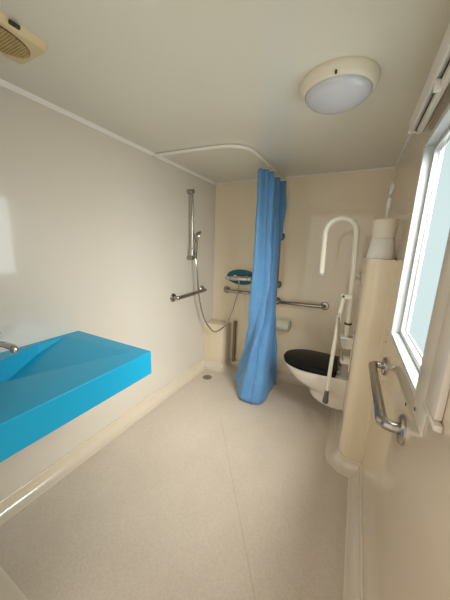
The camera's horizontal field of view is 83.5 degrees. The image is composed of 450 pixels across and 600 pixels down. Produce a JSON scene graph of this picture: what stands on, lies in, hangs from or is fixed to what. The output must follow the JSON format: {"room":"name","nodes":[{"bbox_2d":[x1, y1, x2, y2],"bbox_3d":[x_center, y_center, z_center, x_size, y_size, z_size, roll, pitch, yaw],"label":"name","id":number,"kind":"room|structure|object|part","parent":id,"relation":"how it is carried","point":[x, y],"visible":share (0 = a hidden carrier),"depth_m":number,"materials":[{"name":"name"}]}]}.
{"room":"accessible bathroom","nodes":[
{"label":"accessible bathroom","id":0,"kind":"room"},
{"bbox_2d":[0,86,215,499],"bbox_3d":[-0.754,-0.066,1.952,0.100,2.100,2.693,8,13,26],"label":"wall","id":1,"kind":"structure","parent":0,"point":[95,229],"depth_m":1.61,"materials":[{"name":"white paint"}]},
{"bbox_2d":[0,331,151,462],"bbox_3d":[-0.820,0.351,1.143,0.604,0.125,0.722,8,13,26],"label":"washbasin","id":2,"kind":"object","parent":1,"relation":"attached to","point":[45,385],"visible":1,"depth_m":1.06,"materials":[{"name":"teal plastic"}]},
{"bbox_2d":[0,341,18,352],"bbox_3d":[-0.982,0.214,1.103,0.250,0.150,0.054,8,13,26],"label":"tap","id":3,"kind":"object","parent":2,"relation":"on","point":[12,347],"visible":1,"depth_m":1.05,"materials":[{"name":"silver metal"}]},
{"bbox_2d":[0,358,204,525],"bbox_3d":[-0.696,0.925,2.159,0.067,0.080,2.413,8,13,26],"label":"baseboard","id":4,"kind":"structure","parent":1,"relation":"attached to","point":[28,492],"depth_m":1.69,"materials":[{"name":"beige plastic"}]},
{"bbox_2d":[0,78,216,184],"bbox_3d":[-0.649,-1.081,1.746,0.016,0.022,2.413,8,13,26],"label":"trim","id":5,"kind":"structure","parent":1,"relation":"attached to","point":[3,83],"depth_m":1.44,"materials":[{"name":"white plastic"}]},
{"bbox_2d":[170,285,206,301],"bbox_3d":[-0.343,-0.068,2.579,0.073,0.096,0.587,8,13,26],"label":"grab rail","id":6,"kind":"object","parent":1,"relation":"attached to","point":[173,297],"visible":1,"depth_m":2.44,"materials":[{"name":"metal"}]},
{"bbox_3d":[-0.342,-0.067,2.578,0.069,0.050,0.541,8,13,26],"label":"rail","id":7,"kind":"part","parent":6,"relation":"part of","materials":[{"name":"metal"}]},
{"bbox_2d":[186,189,194,259],"bbox_3d":[-0.324,-0.717,2.429,0.078,0.654,0.063,8,13,26],"label":"riser rail","id":8,"kind":"object","parent":1,"relation":"attached to","point":[189,191],"visible":1,"depth_m":2.41,"materials":[{"name":"metal"}]},
{"bbox_2d":[194,231,200,258],"bbox_3d":[-0.266,-0.537,2.455,0.065,0.269,0.117,-1,12,-15],"label":"shower","id":9,"kind":"object","parent":8,"relation":"attached to","point":[197,235],"visible":0.99,"depth_m":2.45,"materials":[{"name":"metal"}]},
{"bbox_3d":[-0.284,-0.501,2.475,0.035,0.190,0.052,-6,14,-32],"label":"handle","id":10,"kind":"part","parent":9,"relation":"part of","materials":[{"name":"metal"}]},
{"bbox_2d":[152,145,284,180],"bbox_3d":[0.111,-1.096,1.994,1.261,0.030,0.512,-4,13,-25],"label":"rail","id":11,"kind":"object","parent":1,"relation":"attached to","point":[255,152],"visible":0.96,"depth_m":1.82,"materials":[{"name":"white metal"}]},
{"bbox_2d":[234,165,286,403],"bbox_3d":[0.300,-0.118,2.406,0.467,2.062,0.573,8,13,26],"label":"shower curtain","id":12,"kind":"object","parent":11,"relation":"hanging from","point":[256,374],"visible":1,"depth_m":2.31,"materials":[{"name":"blue fabric"}]},
{"bbox_2d":[0,368,347,599],"bbox_3d":[-0.370,1.248,1.075,1.887,0.080,4.313,8,13,26],"label":"floor","id":13,"kind":"structure","parent":0,"point":[152,514],"depth_m":1.37,"materials":[{"name":"plastic"}]},
{"bbox_2d":[203,375,211,379],"bbox_3d":[-0.196,0.850,2.779,0.104,0.004,0.104,8,13,26],"label":"floor drain","id":14,"kind":"object","parent":13,"relation":"on","point":[206,377],"visible":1,"depth_m":2.77,"materials":[{"name":"metal"}]},
{"bbox_2d":[204,319,232,371],"bbox_3d":[-0.071,0.538,2.991,0.342,0.535,0.257,8,13,26],"label":"cover","id":15,"kind":"object","parent":13,"relation":"on","point":[217,344],"visible":0.9,"depth_m":2.97,"materials":[{"name":"beige plastic"}]},
{"bbox_2d":[220,417,254,597],"bbox_3d":[0.055,1.130,1.509,0.005,0.001,1.304,0,12,-8],"label":"trim","id":16,"kind":"structure","parent":13,"relation":"on","point":[220,417],"depth_m":1.32,"materials":[{"name":"plastic"}]},
{"bbox_2d":[325,256,395,476],"bbox_3d":[1.011,0.368,1.939,0.220,1.377,1.038,8,13,26],"label":"cistern boxing","id":17,"kind":"object","parent":13,"relation":"on","point":[347,428],"visible":0.94,"depth_m":1.56,"materials":[{"name":"beige plastic"}]},
{"bbox_2d":[284,349,347,410],"bbox_3d":[0.762,0.674,2.189,0.521,0.372,0.400,8,13,26],"label":"toilet","id":18,"kind":"object","parent":17,"relation":"attached to","point":[310,367],"visible":0.97,"depth_m":2.04,"materials":[{"name":"white ceramic"}]},
{"bbox_3d":[0.733,0.532,2.177,0.431,0.019,0.388,8,13,26],"label":"seat","id":19,"kind":"part","parent":18,"relation":"part of","materials":[{"name":"black plastic"}]},
{"bbox_3d":[0.733,0.504,2.171,0.442,0.034,0.400,8,13,26],"label":"lid","id":20,"kind":"part","parent":18,"relation":"part of","materials":[{"name":"black plastic"}]},
{"bbox_2d":[319,215,359,403],"bbox_3d":[0.759,0.105,1.736,0.279,1.320,0.091,6,13,20],"label":"rail","id":21,"kind":"object","parent":17,"relation":"attached to","point":[346,341],"visible":1,"depth_m":1.70,"materials":[{"name":"white metal"}]},
{"bbox_3d":[0.766,0.322,1.755,0.055,0.718,0.027,8,13,26],"label":"support leg","id":22,"kind":"part","parent":21,"relation":"part of","materials":[{"name":"white metal"}]},
{"bbox_3d":[0.757,-0.122,1.710,0.247,0.864,0.035,8,13,26],"label":"arm","id":23,"kind":"part","parent":21,"relation":"part of"},
{"bbox_3d":[0.791,0.265,1.719,0.074,0.315,0.014,3,12,6],"label":"stay rod","id":24,"kind":"part","parent":21,"relation":"part of","materials":[{"name":"metal"}]},
{"bbox_3d":[0.873,0.358,1.742,0.008,0.270,0.090,8,13,26],"label":"wall plate","id":25,"kind":"part","parent":21,"relation":"part of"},
{"bbox_2d":[356,272,361,280],"bbox_3d":[1.125,-0.197,2.122,0.038,0.075,0.040,8,13,26],"label":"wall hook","id":26,"kind":"object","parent":17,"relation":"attached to","point":[358,273],"visible":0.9,"depth_m":2.11,"materials":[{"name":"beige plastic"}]},
{"bbox_2d":[366,218,399,259],"bbox_3d":[0.911,-0.351,1.453,0.145,0.224,0.145,8,13,26],"label":"toilet brush holder","id":27,"kind":"object","parent":17,"relation":"on","point":[384,230],"visible":0.97,"depth_m":1.41,"materials":[{"name":"white plastic"}]},
{"bbox_2d":[372,218,399,238],"bbox_3d":[0.913,-0.406,1.441,0.129,0.112,0.129,8,13,26],"label":"cup","id":28,"kind":"object","parent":27,"relation":"on","point":[382,228],"depth_m":1.39,"materials":[{"name":"beige plastic"}]},
{"bbox_2d":[385,183,394,217],"bbox_3d":[0.920,-0.542,1.411,0.022,0.216,0.020,8,13,26],"label":"toilet brush","id":29,"kind":"object","parent":27,"relation":"on","point":[390,196],"visible":0.94,"depth_m":1.40,"materials":[{"name":"white plastic"}]},
{"bbox_2d":[0,0,449,182],"bbox_3d":[0.076,-1.020,1.330,1.887,0.080,2.693,8,13,26],"label":"ceiling","id":30,"kind":"structure","parent":0,"point":[161,76],"depth_m":1.01,"materials":[{"name":"white paint"}]},
{"bbox_2d":[0,12,47,63],"bbox_3d":[-0.777,-0.886,0.820,0.196,0.028,0.295,8,13,26],"label":"ceiling vent","id":31,"kind":"object","parent":30,"relation":"in","point":[17,43],"visible":1,"depth_m":0.87,"materials":[{"name":"plastic"}]},
{"bbox_2d":[0,28,29,58],"bbox_3d":[-0.778,-0.876,0.831,0.136,0.004,0.224,8,13,26],"label":"grille","id":32,"kind":"object","parent":31,"relation":"attached to","point":[13,46],"depth_m":0.87,"materials":[{"name":"beige plastic"}]},
{"bbox_2d":[300,56,380,114],"bbox_3d":[0.472,-0.861,1.058,0.304,0.090,0.304,8,13,26],"label":"ceiling lamp","id":33,"kind":"object","parent":30,"relation":"attached to","point":[338,85],"visible":1,"depth_m":0.97,"materials":[{"name":"beige plastic"}]},
{"bbox_2d":[306,74,372,114],"bbox_3d":[0.471,-0.848,1.061,0.256,0.062,0.256,8,13,26],"label":"diffuser","id":34,"kind":"object","parent":33,"relation":"attached to","point":[328,94],"depth_m":1.00,"materials":[{"name":"white plastic"}]},
{"bbox_2d":[213,168,395,372],"bbox_3d":[0.634,-0.173,2.686,1.687,2.100,0.100,8,13,26],"label":"wall","id":35,"kind":"structure","parent":0,"point":[312,201],"depth_m":2.51,"materials":[{"name":"beige paint"}]},
{"bbox_2d":[232,321,236,361],"bbox_3d":[0.110,0.493,3.010,0.038,0.508,0.038,8,13,26],"label":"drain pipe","id":36,"kind":"object","parent":35,"relation":"attached to","point":[234,322],"visible":1,"depth_m":2.99,"materials":[{"name":"silver metal"}]},
{"bbox_2d":[224,286,249,294],"bbox_3d":[0.231,-0.085,2.816,0.590,0.085,0.073,8,13,26],"label":"grab rail","id":37,"kind":"object","parent":35,"relation":"attached to","point":[227,289],"visible":0.49,"depth_m":2.84,"materials":[{"name":"metal"}]},
{"bbox_2d":[225,269,251,284],"bbox_3d":[0.161,-0.249,2.797,0.364,0.172,0.116,8,13,26],"label":"shower mixer","id":38,"kind":"object","parent":35,"relation":"attached to","point":[244,277],"visible":0.92,"depth_m":2.81,"materials":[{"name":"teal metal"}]},
{"bbox_2d":[195,259,239,331],"bbox_3d":[-0.095,-0.033,2.732,0.520,0.824,0.101,-4,13,-26],"label":"shower hose","id":39,"kind":"object","parent":38,"relation":"attached to","point":[195,259],"visible":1,"depth_m":2.77,"materials":[{"name":"metal"}]},
{"bbox_2d":[230,358,308,387],"bbox_3d":[0.493,0.819,2.857,1.533,0.080,0.067,8,13,26],"label":"baseboard","id":40,"kind":"structure","parent":35,"relation":"attached to","point":[281,375],"depth_m":2.78,"materials":[{"name":"beige"}]},
{"bbox_2d":[277,233,284,287],"bbox_3d":[0.550,-0.400,2.587,0.089,0.572,0.073,8,13,26],"label":"grab rail","id":41,"kind":"object","parent":35,"relation":"attached to","point":[279,284],"visible":0.33,"depth_m":2.57,"materials":[{"name":"metal"}]},
{"bbox_3d":[0.550,-0.400,2.586,0.043,0.526,0.069,8,13,26],"label":"rail","id":42,"kind":"part","parent":41,"relation":"part of","materials":[{"name":"metal"}]},
{"bbox_2d":[276,317,290,331],"bbox_3d":[0.601,0.260,2.655,0.177,0.128,0.132,8,13,26],"label":"toilet roll holder","id":43,"kind":"object","parent":35,"relation":"attached to","point":[282,324],"visible":0.79,"depth_m":2.60,"materials":[{"name":"grey plastic"}]},
{"bbox_2d":[276,297,328,309],"bbox_3d":[0.756,0.039,2.564,0.560,0.090,0.073,8,13,26],"label":"grab rail","id":44,"kind":"object","parent":35,"relation":"attached to","point":[324,305],"visible":0.81,"depth_m":2.51,"materials":[{"name":"metal"}]},
{"bbox_2d":[217,167,394,183],"bbox_3d":[0.645,-1.184,2.422,1.687,0.012,0.010,8,13,26],"label":"trim","id":45,"kind":"structure","parent":35,"relation":"attached to","point":[384,167],"depth_m":2.29,"materials":[{"name":"white plastic"}]},
{"bbox_2d":[362,88,449,599],"bbox_3d":[0.816,0.155,1.167,0.064,2.100,2.693,8,13,26],"label":"wall","id":46,"kind":"structure","parent":0,"point":[406,488],"depth_m":0.75,"materials":[{"name":"beige paint"}]},
{"bbox_2d":[343,462,363,599],"bbox_3d":[0.481,1.224,0.947,0.067,0.080,1.640,8,13,26],"label":"baseboard","id":47,"kind":"structure","parent":46,"relation":"attached to","point":[354,558],"depth_m":1.23,"materials":[{"name":"beige plastic"}]},
{"bbox_2d":[361,261,396,461],"bbox_3d":[0.906,0.416,1.496,0.010,1.281,0.010,8,13,26],"label":"trim","id":48,"kind":"structure","parent":46,"relation":"attached to","point":[395,261],"depth_m":1.46,"materials":[{"name":"beige plastic"}]},
{"bbox_2d":[369,357,406,445],"bbox_3d":[0.646,0.363,1.040,0.073,0.116,0.644,8,13,26],"label":"grab rail","id":49,"kind":"object","parent":46,"relation":"attached to","point":[399,428],"visible":1,"depth_m":0.85,"materials":[{"name":"metal"}]},
{"bbox_3d":[0.644,0.362,1.041,0.069,0.059,0.587,8,13,26],"label":"rail","id":50,"kind":"part","parent":49,"relation":"part of","materials":[{"name":"metal"}]},
{"bbox_2d":[395,133,411,167],"bbox_3d":[0.796,-0.862,0.924,0.010,0.012,2.593,8,13,26],"label":"trim","id":51,"kind":"structure","parent":46,"relation":"attached to","point":[409,136],"depth_m":1.68,"materials":[{"name":"white plastic"}]},
{"bbox_2d":[390,103,449,396],"bbox_3d":[0.712,-0.188,0.864,0.064,0.854,0.625,8,13,26],"label":"window","id":52,"kind":"structure","parent":46,"relation":"in","point":[411,358],"depth_m":1.07,"materials":[{"name":"white plastic"}]},
{"bbox_3d":[0.726,-0.186,0.857,0.031,0.814,0.585,8,13,26],"label":"sash","id":53,"kind":"part","parent":52,"relation":"part of","materials":[{"name":"white plastic"}]},
{"bbox_2d":[408,23,449,134],"bbox_3d":[0.615,-0.664,0.676,0.062,0.093,0.968,8,13,26],"label":"roller blind","id":54,"kind":"object","parent":46,"relation":"attached to","point":[437,85],"visible":1,"depth_m":0.81,"materials":[{"name":"white plastic"}]},
{"bbox_2d":[412,237,449,435],"bbox_3d":[0.516,-0.218,0.538,0.004,1.101,0.107,8,13,26],"label":"trim","id":55,"kind":"structure","parent":46,"relation":"attached to","point":[420,416],"depth_m":0.61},
{"bbox_2d":[422,400,442,432],"bbox_3d":[0.446,0.248,0.544,0.016,0.016,0.105,8,13,26],"label":"trim","id":56,"kind":"structure","parent":46,"relation":"attached to","point":[436,425],"depth_m":0.52,"materials":[{"name":"white plastic"}]},
{"bbox_2d":[425,290,449,420],"bbox_3d":[0.466,-0.250,0.440,0.014,1.001,0.080,8,13,26],"label":"trim","id":57,"kind":"structure","parent":46,"relation":"attached to","point":[439,383],"depth_m":0.51,"materials":[{"name":"beige plastic"}]},
{"bbox_3d":[-0.525,0.253,0.486,1.687,2.100,0.120,8,13,26],"label":"wall","id":58,"kind":"structure","parent":0,"visible":0},
{"bbox_2d":[0,566,27,599],"bbox_3d":[-0.968,1.140,1.027,0.643,0.112,0.117,8,13,26],"label":"baseboard","id":59,"kind":"structure","parent":58,"relation":"attached to","point":[9,590],"depth_m":1.04,"materials":[{"name":"beige plastic"}]}
]}

